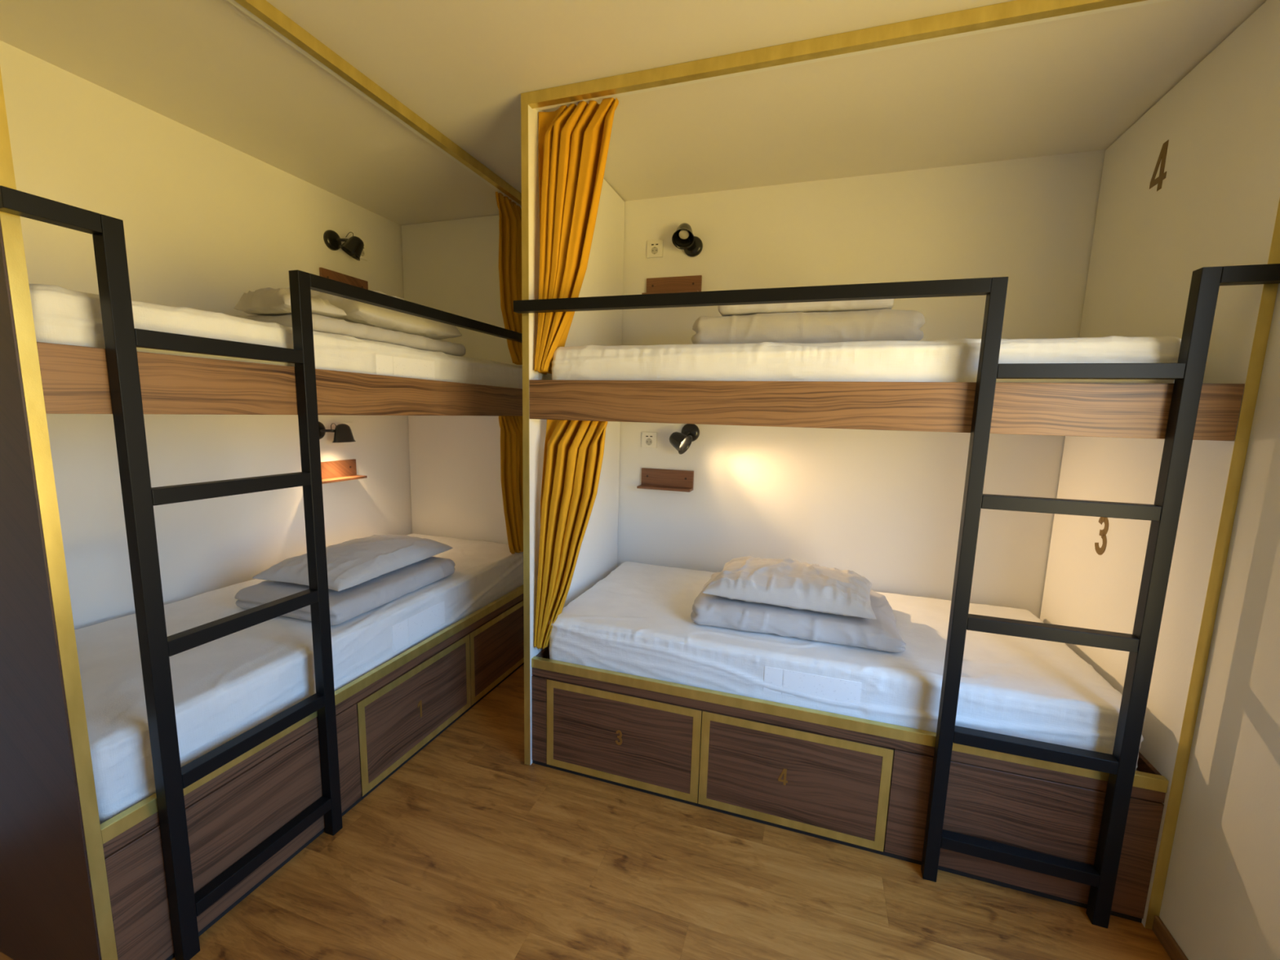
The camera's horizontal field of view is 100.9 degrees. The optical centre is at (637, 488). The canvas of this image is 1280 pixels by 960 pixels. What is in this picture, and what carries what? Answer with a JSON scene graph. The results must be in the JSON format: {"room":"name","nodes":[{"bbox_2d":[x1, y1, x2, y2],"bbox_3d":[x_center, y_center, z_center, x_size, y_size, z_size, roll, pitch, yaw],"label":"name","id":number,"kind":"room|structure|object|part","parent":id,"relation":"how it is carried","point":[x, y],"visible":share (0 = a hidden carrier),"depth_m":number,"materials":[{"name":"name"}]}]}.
{"room":"dormitory","nodes":[
{"label":"dormitory","id":0,"kind":"room"},
{"bbox_2d":[0,40,412,629],"bbox_3d":[-2.216,-0.088,1.540,0.150,2.587,4.100,4,9,18],"label":"wall","id":1,"kind":"structure","parent":0,"point":[208,223],"depth_m":2.21,"materials":[{"name":"white paint"}]},
{"bbox_2d":[318,421,355,442],"bbox_3d":[-1.619,-0.301,2.813,0.215,0.112,0.112,1,8,-6],"label":"reading lamp","id":2,"kind":"object","parent":1,"relation":"attached to","point":[342,432],"visible":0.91,"depth_m":2.79,"materials":[{"name":"black metal"}]},
{"bbox_3d":[-1.642,-0.305,2.793,0.094,0.016,0.026,0,8,-11],"label":"arm","id":3,"kind":"part","parent":2,"relation":"part of","materials":[{"name":"black metal"}]},
{"bbox_3d":[-1.568,-0.295,2.820,0.112,0.101,0.112,4,9,18],"label":"lamp shade","id":4,"kind":"part","parent":2,"relation":"part of","materials":[{"name":"black metal"}]},
{"bbox_2d":[319,267,368,289],"bbox_3d":[-1.567,-1.115,2.887,0.091,0.103,0.303,4,9,18],"label":"wall shelf","id":5,"kind":"object","parent":1,"relation":"attached to","point":[324,273],"visible":0.48,"depth_m":2.88,"materials":[{"name":"brown wood"}]},
{"bbox_2d":[323,230,364,261],"bbox_3d":[-1.556,-1.298,2.818,0.173,0.140,0.110,1,8,0],"label":"reading lamp","id":6,"kind":"object","parent":1,"relation":"attached to","point":[353,246],"visible":1,"depth_m":2.80,"materials":[{"name":"black metal"}]},
{"bbox_3d":[-1.570,-1.319,2.805,0.083,0.021,0.027,0,8,-13],"label":"arm","id":7,"kind":"part","parent":6,"relation":"part of","materials":[{"name":"black metal"}]},
{"bbox_3d":[-1.532,-1.287,2.823,0.113,0.120,0.114,4,9,18],"label":"lamp shade","id":8,"kind":"part","parent":6,"relation":"part of","materials":[{"name":"black metal"}]},
{"bbox_2d":[320,458,367,484],"bbox_3d":[-1.639,-0.097,2.897,0.091,0.104,0.296,4,9,18],"label":"wall shelf","id":9,"kind":"object","parent":1,"relation":"attached to","point":[335,471],"visible":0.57,"depth_m":2.92,"materials":[{"name":"brown wood"}]},
{"bbox_3d":[-1.674,-0.106,2.908,0.015,0.091,0.296,4,9,18],"label":"plate","id":10,"kind":"part","parent":9,"relation":"part of","materials":[{"name":"brown wood"}]},
{"bbox_2d":[338,422,353,435],"bbox_3d":[-1.638,-0.328,2.973,0.013,0.086,0.086,4,9,18],"label":"wall socket","id":11,"kind":"object","parent":1,"relation":"attached to","point":[349,424],"visible":0.15,"depth_m":2.99,"materials":[{"name":"white plastic"}]},
{"bbox_2d":[360,244,368,261],"bbox_3d":[-1.561,-1.341,2.983,0.013,0.086,0.086,4,9,18],"label":"wall socket","id":12,"kind":"object","parent":1,"relation":"attached to","point":[364,254],"visible":0.5,"depth_m":3.00,"materials":[{"name":"white plastic"}]},
{"bbox_2d":[0,664,1171,959],"bbox_3d":[-0.489,1.370,1.147,3.969,0.100,4.500,4,9,18],"label":"floor","id":13,"kind":"structure","parent":0,"point":[469,850],"depth_m":1.66,"materials":[{"name":"brown wood"}]},
{"bbox_2d":[0,0,524,959],"bbox_3d":[-1.367,-0.172,2.278,0.982,2.585,2.187,4,9,18],"label":"bunk bed","id":14,"kind":"object","parent":13,"relation":"on","point":[73,886],"visible":0.57,"depth_m":1.43,"materials":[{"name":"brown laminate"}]},
{"bbox_3d":[-1.163,1.023,1.629,0.018,0.378,0.731,4,9,18],"label":"panel","id":15,"kind":"part","parent":14,"relation":"part of","materials":[{"name":"brown wood"}]},
{"bbox_2d":[0,185,522,959],"bbox_3d":[-0.894,0.216,2.163,0.039,1.874,2.188,4,9,18],"label":"ladder","id":16,"kind":"object","parent":14,"relation":"attached to","point":[122,339],"visible":0.91,"depth_m":1.38,"materials":[{"name":"black metal"}]},
{"bbox_3d":[-1.197,-0.564,1.076,0.038,0.039,0.148,4,9,18],"label":"handrail","id":17,"kind":"part","parent":16,"relation":"part of","materials":[{"name":"black metal"}]},
{"bbox_3d":[-0.767,-0.733,2.336,0.038,0.039,1.538,4,9,18],"label":"handrail","id":18,"kind":"part","parent":16,"relation":"part of","materials":[{"name":"black metal"}]},
{"bbox_2d":[28,284,522,388],"bbox_3d":[-1.365,-0.481,2.239,0.912,0.246,2.093,4,9,18],"label":"mattress","id":19,"kind":"object","parent":14,"relation":"on","point":[62,316],"visible":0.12,"depth_m":1.54,"materials":[{"name":"white fabric"}]},
{"bbox_2d":[234,313,466,355],"bbox_3d":[-1.162,-0.627,2.221,0.467,0.056,0.866,4,9,18],"label":"duvet","id":20,"kind":"object","parent":19,"relation":"on","point":[321,323],"visible":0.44,"depth_m":2.00,"materials":[{"name":"grey fabric"}]},
{"bbox_2d":[233,287,346,318],"bbox_3d":[-1.218,-0.655,1.858,0.281,0.096,0.221,5,9,25],"label":"pillow","id":21,"kind":"object","parent":20,"relation":"on","point":[268,301],"visible":0.66,"depth_m":1.79,"materials":[{"name":"white fabric"}]},
{"bbox_2d":[311,289,462,339],"bbox_3d":[-1.125,-0.750,2.275,0.446,0.172,0.644,4,9,18],"label":"pillow","id":22,"kind":"object","parent":20,"relation":"on","point":[357,312],"visible":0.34,"depth_m":2.10,"materials":[{"name":"white fabric"}]},
{"bbox_2d":[74,533,523,823],"bbox_3d":[-1.392,0.568,2.392,0.912,0.236,2.087,4,9,18],"label":"mattress","id":23,"kind":"object","parent":14,"relation":"on","point":[224,687],"visible":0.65,"depth_m":1.75,"materials":[{"name":"white fabric"}]},
{"bbox_2d":[234,556,455,625],"bbox_3d":[-1.250,0.412,2.361,0.554,0.086,0.750,4,9,18],"label":"duvet","id":24,"kind":"object","parent":23,"relation":"on","point":[347,604],"visible":0.48,"depth_m":2.13,"materials":[{"name":"grey fabric"}]},
{"bbox_2d":[253,533,453,591],"bbox_3d":[-1.250,0.301,2.408,0.462,0.116,0.713,4,9,18],"label":"pillow","id":25,"kind":"object","parent":24,"relation":"on","point":[350,563],"visible":0.95,"depth_m":2.25,"materials":[{"name":"white fabric"}]},
{"bbox_3d":[-0.935,0.688,2.249,0.024,0.038,2.125,4,9,18],"label":"edge trim","id":26,"kind":"part","parent":14,"relation":"part of","materials":[{"name":"gold metal"}]},
{"bbox_3d":[-0.883,-1.399,1.951,0.029,0.039,2.127,4,9,18],"label":"rail","id":27,"kind":"part","parent":14,"relation":"part of","materials":[{"name":"gold metal"}]},
{"bbox_3d":[-0.938,0.935,2.288,0.018,0.377,0.666,4,9,18],"label":"drawer","id":28,"kind":"part","parent":14,"relation":"part of","materials":[{"name":"brown wood"}]},
{"bbox_3d":[-0.929,0.936,2.285,0.001,0.377,0.666,4,9,18],"label":"drawer trim","id":29,"kind":"part","parent":14,"relation":"part of","materials":[{"name":"wood"}]},
{"bbox_3d":[-1.019,-0.305,3.292,0.974,2.579,0.028,4,9,18],"label":"panel","id":30,"kind":"part","parent":14,"relation":"part of","materials":[{"name":"white paint"}]},
{"bbox_3d":[-0.726,0.852,2.909,0.018,0.377,0.650,4,9,18],"label":"drawer","id":31,"kind":"part","parent":14,"relation":"part of","materials":[{"name":"brown wood"}]},
{"bbox_3d":[-0.717,0.852,2.906,0.001,0.377,0.650,4,9,18],"label":"drawer trim","id":32,"kind":"part","parent":14,"relation":"part of","materials":[{"name":"wood"}]},
{"bbox_2d":[495,191,522,364],"bbox_3d":[-0.668,-1.090,2.825,0.088,0.822,0.288,4,9,18],"label":"curtain","id":33,"kind":"object","parent":14,"relation":"hanging from","point":[509,213],"visible":0.73,"depth_m":2.76,"materials":[{"name":"yellow fabric"}]},
{"bbox_2d":[498,416,523,554],"bbox_3d":[-0.695,-0.018,2.983,0.084,0.779,0.294,4,9,18],"label":"curtain","id":34,"kind":"object","parent":14,"relation":"hanging from","point":[511,427],"visible":0.8,"depth_m":2.92,"materials":[{"name":"yellow fabric"}]},
{"bbox_2d":[520,0,1279,929],"bbox_3d":[0.722,-0.105,2.185,2.127,2.585,0.999,4,9,18],"label":"bunk bed","id":35,"kind":"object","parent":13,"relation":"on","point":[1193,184],"visible":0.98,"depth_m":1.73,"materials":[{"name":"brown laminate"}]},
{"bbox_3d":[-0.406,0.960,2.203,0.067,0.378,0.018,4,9,18],"label":"panel","id":36,"kind":"part","parent":35,"relation":"part of","materials":[{"name":"brown wood"}]},
{"bbox_2d":[533,419,608,648],"bbox_3d":[-0.258,0.197,2.120,0.288,0.939,0.126,4,9,18],"label":"curtain","id":37,"kind":"object","parent":35,"relation":"hanging from","point":[574,451],"visible":0.97,"depth_m":2.06,"materials":[{"name":"yellow fabric"}]},
{"bbox_3d":[-0.273,-0.175,2.513,0.028,2.579,0.992,4,9,18],"label":"panel","id":38,"kind":"part","parent":35,"relation":"part of","materials":[{"name":"white laminate"}]},
{"bbox_2d":[534,97,618,374],"bbox_3d":[-0.218,-0.901,1.966,0.306,0.932,0.140,4,9,18],"label":"curtain","id":39,"kind":"object","parent":35,"relation":"hanging from","point":[574,140],"visible":0.85,"depth_m":1.90,"materials":[{"name":"yellow fabric"}]},
{"bbox_3d":[-0.071,0.987,2.082,0.641,0.377,0.001,4,9,18],"label":"drawer trim","id":40,"kind":"part","parent":35,"relation":"part of","materials":[{"name":"wood"}]},
{"bbox_3d":[-0.068,0.986,2.091,0.641,0.377,0.018,4,9,18],"label":"drawer","id":41,"kind":"part","parent":35,"relation":"part of","materials":[{"name":"brown wood"}]},
{"bbox_3d":[0.539,1.032,1.879,0.643,0.377,0.001,4,9,18],"label":"drawer trim","id":42,"kind":"part","parent":35,"relation":"part of","materials":[{"name":"wood"}]},
{"bbox_3d":[0.542,1.030,1.889,0.643,0.377,0.018,4,9,18],"label":"drawer","id":43,"kind":"part","parent":35,"relation":"part of","materials":[{"name":"brown wood"}]},
{"bbox_3d":[0.600,-1.304,1.550,2.072,0.039,0.029,4,9,18],"label":"rail","id":44,"kind":"part","parent":35,"relation":"part of","materials":[{"name":"gold metal"}]},
{"bbox_2d":[548,561,1145,769],"bbox_3d":[0.704,0.644,2.289,1.973,0.222,0.923,4,9,18],"label":"mattress","id":45,"kind":"object","parent":35,"relation":"on","point":[636,620],"visible":0.75,"depth_m":1.91,"materials":[{"name":"white fabric"}]},
{"bbox_2d":[690,572,906,652],"bbox_3d":[0.658,0.492,2.221,0.799,0.092,0.547,4,9,18],"label":"duvet","id":46,"kind":"object","parent":45,"relation":"on","point":[881,633],"visible":0.59,"depth_m":2.00,"materials":[{"name":"grey fabric"}]},
{"bbox_2d":[702,555,875,619],"bbox_3d":[0.638,0.378,2.196,0.641,0.138,0.424,5,9,21],"label":"pillow","id":47,"kind":"object","parent":46,"relation":"on","point":[788,582],"visible":1,"depth_m":2.07,"materials":[{"name":"white fabric"}]},
{"bbox_3d":[0.548,0.786,1.856,2.070,0.038,0.024,4,9,18],"label":"edge trim","id":48,"kind":"part","parent":35,"relation":"part of","materials":[{"name":"gold metal"}]},
{"bbox_2d":[551,335,1181,383],"bbox_3d":[0.714,-0.413,2.144,1.923,0.246,0.923,4,9,18],"label":"mattress","id":49,"kind":"object","parent":35,"relation":"on","point":[950,360],"visible":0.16,"depth_m":1.68,"materials":[{"name":"white fabric"}]},
{"bbox_2d":[691,308,924,344],"bbox_3d":[0.641,-0.594,2.065,0.819,0.126,0.418,4,9,18],"label":"duvet","id":50,"kind":"object","parent":49,"relation":"on","point":[886,324],"visible":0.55,"depth_m":1.87,"materials":[{"name":"grey fabric"}]},
{"bbox_2d":[718,282,893,315],"bbox_3d":[0.637,-0.696,2.029,0.625,0.086,0.340,4,9,18],"label":"pillow","id":51,"kind":"object","parent":50,"relation":"on","point":[864,304],"visible":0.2,"depth_m":1.89,"materials":[{"name":"white fabric"}]},
{"bbox_2d":[513,263,1279,928],"bbox_3d":[0.541,0.312,1.749,2.139,1.874,0.042,4,9,18],"label":"ladder","id":52,"kind":"object","parent":35,"relation":"attached to","point":[1188,374],"visible":1,"depth_m":1.51,"materials":[{"name":"black metal"}]},
{"bbox_3d":[0.267,-0.618,1.716,1.512,0.039,0.039,4,9,18],"label":"handrail","id":53,"kind":"part","parent":52,"relation":"part of","materials":[{"name":"black metal"}]},
{"bbox_3d":[1.513,-0.526,1.303,0.134,0.039,0.039,4,9,18],"label":"handrail","id":54,"kind":"part","parent":52,"relation":"part of","materials":[{"name":"black metal"}]},
{"bbox_3d":[1.186,1.077,1.675,0.710,0.378,0.018,4,9,18],"label":"panel","id":55,"kind":"part","parent":35,"relation":"part of","materials":[{"name":"brown wood"}]},
{"bbox_3d":[1.716,-0.029,1.855,0.027,2.579,0.992,4,9,18],"label":"panel","id":56,"kind":"part","parent":35,"relation":"part of","materials":[{"name":"white paint"}]},
{"bbox_2d":[0,0,1266,225],"bbox_3d":[-0.421,-1.299,0.766,3.969,0.120,4.500,4,9,18],"label":"ceiling","id":57,"kind":"structure","parent":0,"point":[1077,84],"depth_m":1.78,"materials":[{"name":"white paint"}]},
{"bbox_2d":[401,149,1106,618],"bbox_3d":[0.225,-0.228,2.953,3.969,2.587,0.150,4,9,18],"label":"wall","id":58,"kind":"structure","parent":0,"point":[884,507],"depth_m":2.54,"materials":[{"name":"white paint"}]},
{"bbox_2d":[641,431,657,448],"bbox_3d":[0.065,-0.268,2.914,0.086,0.086,0.013,4,9,18],"label":"wall socket","id":59,"kind":"object","parent":58,"relation":"attached to","point":[649,439],"visible":1,"depth_m":2.91,"materials":[{"name":"white plastic"}]},
{"bbox_2d":[646,239,663,257],"bbox_3d":[0.091,-1.257,2.772,0.086,0.086,0.013,4,9,18],"label":"wall socket","id":60,"kind":"object","parent":58,"relation":"attached to","point":[655,247],"visible":1,"depth_m":2.77,"materials":[{"name":"white plastic"}]},
{"bbox_2d":[636,467,693,492],"bbox_3d":[0.151,-0.048,2.875,0.295,0.105,0.087,4,9,18],"label":"wall shelf","id":61,"kind":"object","parent":58,"relation":"attached to","point":[673,480],"visible":1,"depth_m":2.89,"materials":[{"name":"brown wood"}]},
{"bbox_2d":[641,275,702,294],"bbox_3d":[0.177,-1.048,2.732,0.295,0.102,0.087,4,9,18],"label":"wall shelf","id":62,"kind":"object","parent":58,"relation":"attached to","point":[683,283],"visible":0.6,"depth_m":2.75,"materials":[{"name":"brown wood"}]},
{"bbox_2d":[669,423,699,454],"bbox_3d":[0.237,-0.262,2.780,0.119,0.161,0.180,6,9,28],"label":"reading lamp","id":63,"kind":"object","parent":58,"relation":"attached to","point":[681,442],"visible":0.98,"depth_m":2.78,"materials":[{"name":"black metal"}]},
{"bbox_3d":[0.219,-0.235,2.748,0.119,0.116,0.109,4,9,18],"label":"lamp shade","id":64,"kind":"part","parent":63,"relation":"part of","materials":[{"name":"black metal"}]},
{"bbox_2d":[671,222,702,257],"bbox_3d":[0.246,-1.255,2.653,0.112,0.144,0.164,6,9,30],"label":"reading lamp","id":65,"kind":"object","parent":58,"relation":"attached to","point":[683,238],"visible":1,"depth_m":2.67,"materials":[{"name":"black metal"}]},
{"bbox_3d":[0.232,-1.265,2.635,0.112,0.121,0.120,4,9,18],"label":"lamp shade","id":66,"kind":"part","parent":65,"relation":"part of","materials":[{"name":"black metal"}]},
{"bbox_3d":[0.233,-1.277,2.645,0.051,0.047,0.048,4,9,18],"label":"bulb","id":67,"kind":"part","parent":65,"relation":"part of","materials":[{"name":"beige glass"}]},
{"bbox_2d":[1159,283,1279,959],"bbox_3d":[1.306,0.169,0.374,0.150,2.587,4.100,4,9,18],"label":"wall","id":68,"kind":"structure","parent":0,"point":[1221,896],"depth_m":1.32,"materials":[{"name":"white paint"}]},
{"bbox_2d":[1151,915,1188,959],"bbox_3d":[1.036,1.481,0.110,0.012,0.050,3.098,4,9,18],"label":"baseboard","id":69,"kind":"structure","parent":68,"relation":"attached to","point":[1159,929],"depth_m":1.50,"materials":[{"name":"brown wood"}]}
]}

